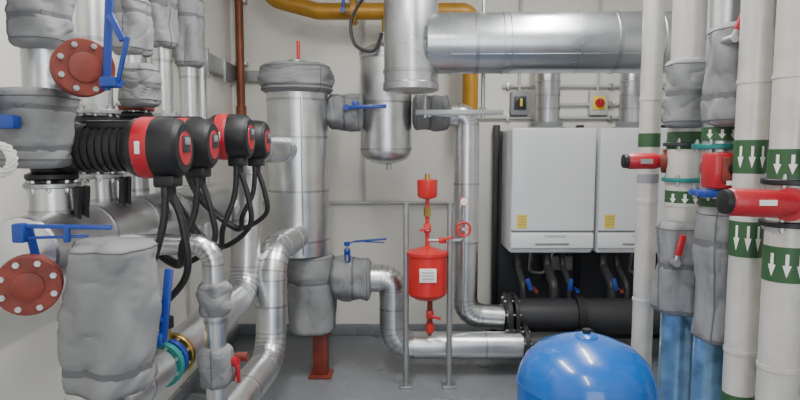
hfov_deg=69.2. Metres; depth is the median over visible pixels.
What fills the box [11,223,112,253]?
lever
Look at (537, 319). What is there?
pipe
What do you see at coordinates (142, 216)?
pipe
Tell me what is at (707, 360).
riser pipe
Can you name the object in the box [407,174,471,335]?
pot
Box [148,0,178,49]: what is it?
jacket
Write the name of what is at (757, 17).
riser pipe
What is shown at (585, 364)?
vessel
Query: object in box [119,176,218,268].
cable
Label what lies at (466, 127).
insulated pipe
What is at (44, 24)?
jacket
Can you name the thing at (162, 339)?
lever
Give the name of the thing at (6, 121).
lever
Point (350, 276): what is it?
valve
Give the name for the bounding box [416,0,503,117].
hanger
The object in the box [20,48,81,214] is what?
riser pipe
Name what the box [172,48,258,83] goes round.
cable tray
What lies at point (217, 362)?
insulated pipe
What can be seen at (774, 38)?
riser pipe
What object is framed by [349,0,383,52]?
cable
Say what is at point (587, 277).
frame
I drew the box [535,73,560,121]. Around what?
flue pipe
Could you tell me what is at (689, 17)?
riser pipe
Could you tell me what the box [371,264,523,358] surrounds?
insulated pipe
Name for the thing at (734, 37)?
lever
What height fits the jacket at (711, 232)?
0.500 m
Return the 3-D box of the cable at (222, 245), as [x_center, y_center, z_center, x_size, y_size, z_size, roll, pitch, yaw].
[-0.887,0.038,2.656,0.430,0.398,0.149,0,5,0]
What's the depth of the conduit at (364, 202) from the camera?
4.88 m
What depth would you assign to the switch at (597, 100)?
4.78 m
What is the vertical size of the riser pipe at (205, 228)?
3.190 m
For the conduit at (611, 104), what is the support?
attached to the wall at (271, 34)
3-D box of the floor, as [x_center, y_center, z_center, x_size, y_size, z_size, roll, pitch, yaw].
[0.500,1.517,1.588,4.000,0.100,7.100,0,5,0]
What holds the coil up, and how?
hanging from the lever at (6, 121)
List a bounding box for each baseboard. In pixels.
[168,326,239,399]
[237,324,489,335]
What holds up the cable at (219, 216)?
attached to the pump at (262, 149)
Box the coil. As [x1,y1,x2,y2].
[0,141,18,178]
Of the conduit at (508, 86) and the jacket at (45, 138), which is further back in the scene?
the conduit at (508, 86)
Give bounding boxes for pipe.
[0,182,231,276]
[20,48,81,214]
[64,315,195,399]
[75,0,123,203]
[114,55,154,195]
[137,233,247,399]
[144,0,210,281]
[150,47,181,191]
[171,136,296,360]
[179,67,199,186]
[228,225,308,399]
[234,0,248,114]
[266,0,477,109]
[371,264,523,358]
[449,103,504,329]
[499,253,659,361]
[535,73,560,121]
[619,73,640,121]
[631,0,665,367]
[657,0,707,399]
[690,0,740,399]
[721,0,776,399]
[755,0,799,399]
[755,38,774,385]
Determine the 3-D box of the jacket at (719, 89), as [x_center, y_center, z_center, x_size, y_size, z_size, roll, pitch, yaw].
[1.191,-0.442,2.071,0.184,0.360,0.197,0,5,0]
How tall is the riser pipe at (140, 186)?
1.890 m
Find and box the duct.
[383,0,671,94]
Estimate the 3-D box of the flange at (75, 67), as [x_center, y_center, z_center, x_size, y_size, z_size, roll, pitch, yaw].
[-1.042,-0.409,1.861,0.172,0.172,0.342,-4,6,-38]
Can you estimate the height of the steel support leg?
0.320 m
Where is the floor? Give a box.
[186,336,658,399]
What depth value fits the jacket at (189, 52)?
3.21 m
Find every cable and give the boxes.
[73,185,191,301]
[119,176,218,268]
[169,172,253,249]
[185,171,269,231]
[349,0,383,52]
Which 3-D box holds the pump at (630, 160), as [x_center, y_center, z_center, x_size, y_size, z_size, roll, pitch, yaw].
[1.101,-0.158,2.404,0.319,0.193,0.187,0,5,0]
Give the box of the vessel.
[517,328,658,399]
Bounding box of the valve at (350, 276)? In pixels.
[330,238,386,301]
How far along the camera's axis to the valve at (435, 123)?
4.02 m
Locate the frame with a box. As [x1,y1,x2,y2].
[490,125,667,337]
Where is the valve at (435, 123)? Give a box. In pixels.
[412,95,457,131]
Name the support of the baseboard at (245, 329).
attached to the wall at (271, 34)
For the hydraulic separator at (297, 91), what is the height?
2.000 m
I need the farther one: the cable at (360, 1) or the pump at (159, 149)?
the cable at (360, 1)
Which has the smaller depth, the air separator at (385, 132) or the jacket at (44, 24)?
the jacket at (44, 24)
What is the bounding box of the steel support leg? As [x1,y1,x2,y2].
[308,332,333,378]
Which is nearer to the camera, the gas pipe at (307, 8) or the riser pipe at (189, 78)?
the riser pipe at (189, 78)
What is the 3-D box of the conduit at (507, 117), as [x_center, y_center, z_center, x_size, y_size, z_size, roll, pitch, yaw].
[1.495,-0.684,4.839,1.790,0.050,0.040,0,5,0]
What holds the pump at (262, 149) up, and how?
attached to the riser pipe at (161, 58)
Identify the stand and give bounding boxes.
[399,202,455,388]
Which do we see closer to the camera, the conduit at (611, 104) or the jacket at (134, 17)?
the jacket at (134, 17)
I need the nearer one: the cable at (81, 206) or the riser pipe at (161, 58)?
the cable at (81, 206)
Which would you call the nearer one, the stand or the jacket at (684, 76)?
the jacket at (684, 76)
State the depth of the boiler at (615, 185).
4.38 m
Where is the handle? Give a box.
[340,0,345,12]
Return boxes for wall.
[0,0,237,399]
[230,0,672,323]
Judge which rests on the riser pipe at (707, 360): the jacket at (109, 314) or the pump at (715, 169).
the pump at (715, 169)
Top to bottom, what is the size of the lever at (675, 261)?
0.126 m
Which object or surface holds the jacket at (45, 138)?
attached to the riser pipe at (47, 196)
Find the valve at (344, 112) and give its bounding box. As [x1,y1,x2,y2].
[327,93,386,131]
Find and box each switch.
[510,0,528,115]
[587,0,607,115]
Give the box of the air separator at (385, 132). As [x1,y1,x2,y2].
[359,18,411,169]
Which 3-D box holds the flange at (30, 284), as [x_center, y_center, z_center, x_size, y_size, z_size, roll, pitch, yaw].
[-1.107,0.234,1.749,0.170,0.170,0.286,-3,6,-27]
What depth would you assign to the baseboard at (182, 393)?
3.83 m
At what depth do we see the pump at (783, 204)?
1.70 m
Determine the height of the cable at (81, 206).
0.457 m
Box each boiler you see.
[501,122,596,252]
[591,122,667,252]
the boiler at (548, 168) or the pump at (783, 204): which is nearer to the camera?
the pump at (783, 204)
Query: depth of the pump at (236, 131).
2.54 m
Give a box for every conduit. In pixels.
[262,0,453,204]
[478,115,662,120]
[502,83,665,89]
[534,101,662,107]
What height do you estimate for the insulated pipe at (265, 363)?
1.108 m
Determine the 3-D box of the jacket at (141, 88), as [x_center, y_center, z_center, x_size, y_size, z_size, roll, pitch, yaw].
[-1.111,-0.487,2.468,0.171,0.180,0.160,0,5,0]
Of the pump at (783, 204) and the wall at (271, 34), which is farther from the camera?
the wall at (271, 34)
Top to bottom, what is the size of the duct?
1.260 m
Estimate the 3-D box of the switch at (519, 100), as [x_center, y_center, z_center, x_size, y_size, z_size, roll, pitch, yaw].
[0.990,-1.358,4.737,0.150,1.320,0.125,0,5,0]
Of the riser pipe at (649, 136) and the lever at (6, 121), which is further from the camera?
the riser pipe at (649, 136)
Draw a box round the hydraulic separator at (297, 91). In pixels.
[258,41,336,335]
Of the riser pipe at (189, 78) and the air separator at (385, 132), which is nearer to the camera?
the riser pipe at (189, 78)
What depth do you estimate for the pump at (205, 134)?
2.23 m
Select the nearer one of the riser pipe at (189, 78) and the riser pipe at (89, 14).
the riser pipe at (89, 14)
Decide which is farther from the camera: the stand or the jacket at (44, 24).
the stand
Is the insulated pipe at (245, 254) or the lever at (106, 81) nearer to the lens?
the lever at (106, 81)
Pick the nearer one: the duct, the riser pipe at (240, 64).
the duct
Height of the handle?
0.220 m
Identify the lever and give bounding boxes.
[0,115,20,128]
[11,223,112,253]
[99,0,129,90]
[157,269,172,345]
[666,235,686,266]
[720,15,739,44]
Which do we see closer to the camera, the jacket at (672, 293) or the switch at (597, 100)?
the jacket at (672, 293)
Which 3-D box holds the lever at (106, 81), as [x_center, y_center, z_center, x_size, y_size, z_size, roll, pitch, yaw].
[-0.896,-0.494,1.750,0.223,0.322,0.064,3,6,32]
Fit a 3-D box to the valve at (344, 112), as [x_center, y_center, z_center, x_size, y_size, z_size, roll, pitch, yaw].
[-0.298,-0.609,4.050,0.417,0.269,0.351,0,5,0]
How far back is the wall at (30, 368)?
2.32 m
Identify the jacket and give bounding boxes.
[0,87,80,168]
[4,0,76,49]
[57,236,161,399]
[112,0,153,57]
[117,62,161,107]
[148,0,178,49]
[173,0,204,68]
[650,220,694,316]
[662,57,704,127]
[690,207,728,345]
[700,21,738,126]
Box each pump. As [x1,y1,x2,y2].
[24,117,192,196]
[76,115,219,185]
[118,111,254,173]
[248,120,270,172]
[621,138,701,185]
[688,139,732,200]
[716,173,799,232]
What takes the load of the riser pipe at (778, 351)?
on the floor

